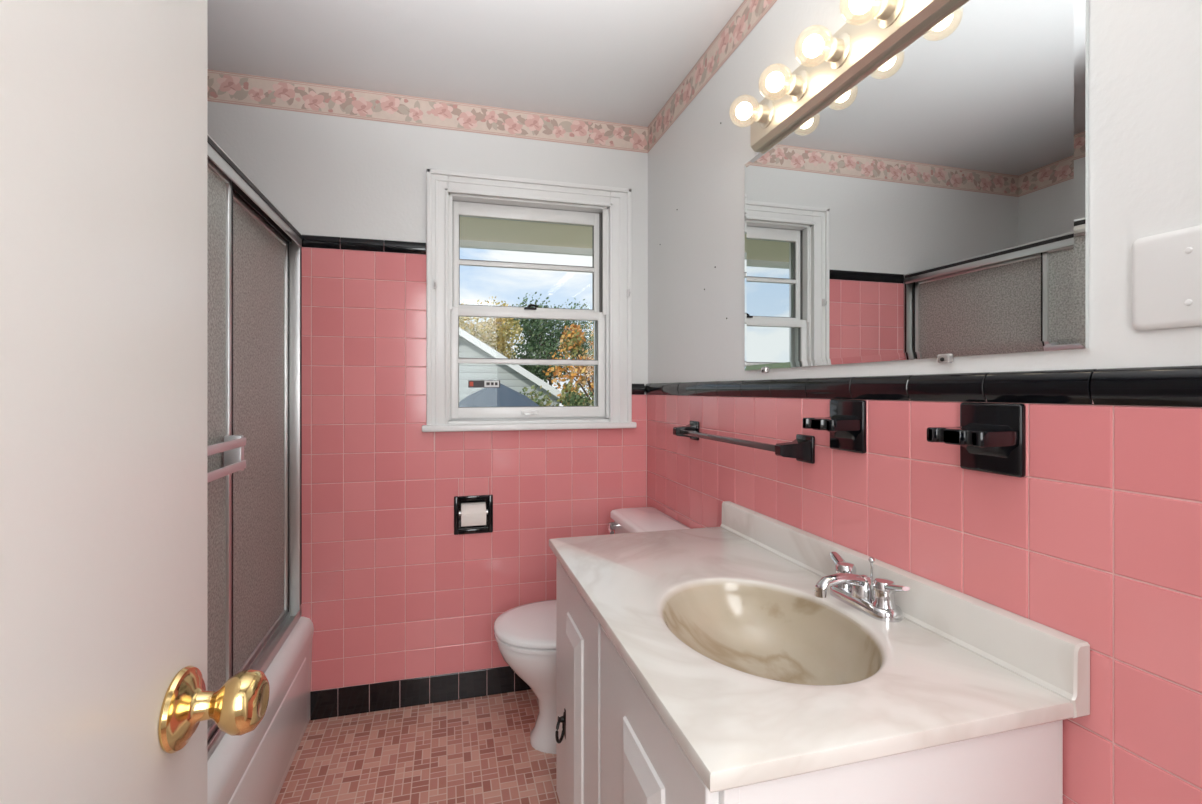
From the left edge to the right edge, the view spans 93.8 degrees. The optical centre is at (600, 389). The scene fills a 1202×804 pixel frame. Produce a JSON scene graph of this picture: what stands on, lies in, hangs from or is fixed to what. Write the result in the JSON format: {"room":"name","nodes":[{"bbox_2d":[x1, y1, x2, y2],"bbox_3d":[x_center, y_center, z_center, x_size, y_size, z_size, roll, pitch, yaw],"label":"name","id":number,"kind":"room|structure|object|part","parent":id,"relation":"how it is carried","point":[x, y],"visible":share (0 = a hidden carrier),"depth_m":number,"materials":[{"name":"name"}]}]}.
{"room":"bathroom","nodes":[
{"label":"bathroom","id":0,"kind":"room"},
{"bbox_2d":[275,689,559,803],"bbox_3d":[-0.293,1.302,0.236,2.360,0.100,4.411,0,0,-15],"label":"floor","id":1,"kind":"structure","parent":0,"point":[475,750],"depth_m":1.91,"materials":[{"name":"tile"}]},
{"bbox_2d":[207,616,313,803],"bbox_3d":[-1.277,1.052,1.299,0.804,0.399,1.513,0,0,-15],"label":"bathtub","id":2,"kind":"object","parent":1,"relation":"on","point":[252,767],"visible":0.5,"depth_m":1.66,"materials":[{"name":"white ceramic"}]},
{"bbox_2d":[207,133,301,761],"bbox_3d":[-0.946,0.134,1.392,0.095,1.436,1.497,0,0,-15],"label":"shower door","id":3,"kind":"structure","parent":2,"relation":"on","point":[254,252],"depth_m":1.68,"materials":[{"name":"silver metal"}]},
{"bbox_2d":[494,507,690,753],"bbox_3d":[-0.045,0.873,2.061,0.687,0.759,0.500,0,0,-15],"label":"toilet","id":4,"kind":"object","parent":1,"relation":"on","point":[525,635],"visible":0.3,"depth_m":1.95,"materials":[{"name":"white ceramic"}]},
{"bbox_2d":[549,501,1089,803],"bbox_3d":[0.253,0.791,1.187,0.586,0.922,1.024,0,0,-15],"label":"vanity","id":5,"kind":"object","parent":1,"relation":"on","point":[755,657],"visible":1,"depth_m":0.89,"materials":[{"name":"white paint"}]},
{"bbox_3d":[-0.104,0.866,1.444,0.033,0.078,0.044,0,0,-15],"label":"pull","id":6,"kind":"part","parent":5,"relation":"part of","materials":[{"name":"black metal"}]},
{"bbox_2d":[814,552,909,621],"bbox_3d":[0.521,0.377,1.107,0.162,0.093,0.173,0,0,32],"label":"faucet","id":7,"kind":"object","parent":5,"relation":"on","point":[861,589],"depth_m":1.08,"materials":[{"name":"silver metal"}]},
{"bbox_2d":[207,69,647,719],"bbox_3d":[-0.854,0.042,2.281,2.360,2.420,0.170,0,0,-15],"label":"wall","id":8,"kind":"structure","parent":0,"point":[334,176],"depth_m":2.21,"materials":[{"name":"white paint"}]},
{"bbox_2d":[302,235,425,254],"bbox_3d":[-1.275,-0.564,2.080,1.240,0.048,0.016,0,0,-15],"label":"cap","id":9,"kind":"object","parent":8,"relation":"attached to","point":[312,241],"visible":0.44,"depth_m":2.17,"materials":[{"name":"black tile"}]},
{"bbox_2d":[207,69,647,152],"bbox_3d":[-0.833,-1.109,2.208,2.160,0.116,0.002,0,0,-15],"label":"wallpaper border","id":10,"kind":"object","parent":8,"relation":"attached to","point":[222,86],"visible":0.81,"depth_m":2.23,"materials":[{"name":"paper"}]},
{"bbox_2d":[301,247,646,690],"bbox_3d":[-0.832,0.301,2.204,2.160,1.682,0.006,0,0,-15],"label":"wall tile","id":11,"kind":"structure","parent":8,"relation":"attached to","point":[390,592],"depth_m":2.22,"materials":[{"name":"pink tile"}]},
{"bbox_2d":[454,495,492,534],"bbox_3d":[-0.524,0.506,2.308,0.155,0.154,0.116,0,0,-15],"label":"toilet paper holder","id":12,"kind":"object","parent":11,"relation":"attached to","point":[474,511],"visible":1,"depth_m":2.27,"materials":[{"name":"black ceramic"}]},
{"bbox_2d":[460,217,591,255],"bbox_3d":[-0.307,-0.948,3.011,7.000,0.200,0.929,0,0,-15],"label":"roof overhang","id":13,"kind":"object","parent":8,"relation":"attached to","point":[476,233],"visible":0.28,"depth_m":3.25,"materials":[{"name":"beige paint"}]},
{"bbox_2d":[422,169,636,431],"bbox_3d":[-0.299,-0.355,2.409,0.887,1.041,0.207,0,0,-15],"label":"window","id":14,"kind":"structure","parent":8,"relation":"in","point":[450,195],"depth_m":2.37,"materials":[{"name":"white paint"}]},
{"bbox_2d":[632,384,644,394],"bbox_3d":[0.153,-0.004,2.471,0.082,0.048,0.016,0,0,-15],"label":"cap","id":15,"kind":"object","parent":8,"relation":"attached to","point":[637,389],"visible":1,"depth_m":2.47,"materials":[{"name":"black tile"}]},
{"bbox_2d":[207,0,743,126],"bbox_3d":[-0.293,-1.218,0.236,2.360,0.100,4.411,0,0,-15],"label":"ceiling","id":16,"kind":"structure","parent":0,"point":[616,61],"depth_m":1.92,"materials":[{"name":"white paint"}]},
{"bbox_2d":[645,0,1201,406],"bbox_3d":[0.797,0.042,0.504,0.116,2.420,4.151,0,0,-15],"label":"wall","id":17,"kind":"structure","parent":0,"point":[1145,56],"depth_m":0.89,"materials":[{"name":"white paint"}]},
{"bbox_2d":[648,0,776,151],"bbox_3d":[0.533,-1.109,1.303,0.002,0.116,2.471,0,0,-15],"label":"wallpaper border","id":18,"kind":"object","parent":17,"relation":"attached to","point":[747,16],"visible":1,"depth_m":1.90,"materials":[{"name":"paper"}]},
{"bbox_2d":[736,0,961,151],"bbox_3d":[0.505,-0.737,1.143,0.139,0.126,0.898,0,0,-15],"label":"vanity light fixture","id":19,"kind":"object","parent":17,"relation":"attached to","point":[877,29],"visible":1,"depth_m":1.21,"materials":[{"name":"silver metal"}]},
{"bbox_2d":[745,0,1088,372],"bbox_3d":[0.547,-0.358,1.223,0.017,0.621,0.924,0,0,-15],"label":"wall mirror","id":20,"kind":"object","parent":17,"relation":"attached to","point":[936,205],"visible":1,"depth_m":1.01,"materials":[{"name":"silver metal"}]},
{"bbox_2d":[647,395,1201,803],"bbox_3d":[0.531,0.581,1.298,0.006,1.122,2.463,0,0,-15],"label":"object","id":21,"kind":"object","parent":17,"relation":"attached to","point":[1099,542],"visible":0.44,"depth_m":0.82,"materials":[{"name":"pink tile"}]},
{"bbox_2d":[673,421,814,463],"bbox_3d":[0.381,0.143,1.675,0.082,0.067,0.706,0,0,-15],"label":"towel bar","id":22,"kind":"object","parent":21,"relation":"attached to","point":[802,448],"visible":1,"depth_m":1.40,"materials":[{"name":"black ceramic"}]},
{"bbox_2d":[803,399,865,452],"bbox_3d":[0.505,0.077,1.224,0.087,0.113,0.108,0,0,-15],"label":"toothbrush holder","id":23,"kind":"object","parent":21,"relation":"attached to","point":[846,423],"visible":1,"depth_m":1.20,"materials":[{"name":"black ceramic"}]},
{"bbox_2d":[927,402,1025,477],"bbox_3d":[0.595,0.077,0.898,0.087,0.113,0.108,0,0,-15],"label":"toothbrush holder","id":24,"kind":"object","parent":21,"relation":"attached to","point":[991,437],"visible":1,"depth_m":0.88,"materials":[{"name":"black ceramic"}]},
{"bbox_2d":[1132,225,1201,330],"bbox_3d":[0.702,-0.135,0.669,0.010,0.118,0.120,0,0,-15],"label":"outlet cover plate","id":25,"kind":"object","parent":17,"relation":"attached to","point":[1166,267],"visible":1,"depth_m":0.69,"materials":[{"name":"white plastic"}]},
{"bbox_3d":[0.197,0.042,-0.133,1.410,2.420,0.120,0,0,-15],"label":"wall","id":26,"kind":"structure","parent":0,"visible":0},
{"bbox_2d":[0,0,269,803],"bbox_3d":[-0.296,0.231,0.184,0.166,2.018,0.701,0,0,-15],"label":"door","id":27,"kind":"structure","parent":26,"relation":"in","point":[105,698],"depth_m":0.38,"materials":[{"name":"white paint"}]},
{"bbox_3d":[-0.374,0.269,0.471,0.166,0.066,0.068,0,0,-15],"label":"knob","id":28,"kind":"part","parent":27,"relation":"part of","materials":[{"name":"gold metal"}]},
{"label":"outside","id":29,"kind":"structure","parent":0,"visible":0},
{"bbox_3d":[-4.795,2.502,36.403,90.000,0.100,67.249,0,0,-15],"label":"ground","id":30,"kind":"structure","parent":29,"visible":0},
{"bbox_2d":[459,296,522,358],"bbox_3d":[-4.787,-0.605,20.535,3.946,6.113,3.275,0,0,-15],"label":"birch tree","id":31,"kind":"object","parent":30,"relation":"on","point":[498,340],"visible":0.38,"depth_m":20.40,"materials":[{"name":"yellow plant"}]},
{"bbox_2d":[459,379,538,406],"bbox_3d":[-1.459,1.152,7.895,1.386,2.600,1.386,0,0,7],"label":"patio umbrella","id":32,"kind":"object","parent":30,"relation":"on","point":[504,396],"visible":0.48,"depth_m":7.56,"materials":[{"name":"blue fabric"}]},
{"bbox_2d":[459,327,561,405],"bbox_3d":[-3.984,0.472,15.477,5.600,3.960,4.640,0,0,-15],"label":"neighbouring house","id":33,"kind":"structure","parent":30,"relation":"on","point":[515,377],"depth_m":13.70,"materials":[{"name":"white"}]},
{"bbox_2d":[502,292,593,388],"bbox_3d":[-2.200,-0.890,24.732,4.416,6.684,3.448,0,0,-11],"label":"tree","id":34,"kind":"object","parent":30,"relation":"on","point":[536,344],"visible":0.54,"depth_m":24.26,"materials":[{"name":"green plant"}]},
{"bbox_2d":[520,385,593,405],"bbox_3d":[-0.753,1.177,10.421,1.813,2.550,1.441,0,0,-15],"label":"shrub","id":35,"kind":"object","parent":30,"relation":"on","point":[575,400],"visible":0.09,"depth_m":10.38,"materials":[{"name":"green plant"}]},
{"bbox_2d":[543,324,593,405],"bbox_3d":[-0.057,0.497,11.779,2.221,3.910,1.859,0,0,-15],"label":"maple tree","id":36,"kind":"object","parent":30,"relation":"on","point":[570,339],"visible":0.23,"depth_m":11.80,"materials":[{"name":"orange plant"}]},
{"bbox_2d":[574,321,593,383],"bbox_3d":[0.898,-0.966,30.153,5.287,6.836,4.163,0,0,-15],"label":"maple tree","id":37,"kind":"object","parent":30,"relation":"on","point":[591,333],"visible":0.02,"depth_m":29.38,"materials":[{"name":"brown plant"}]}
]}

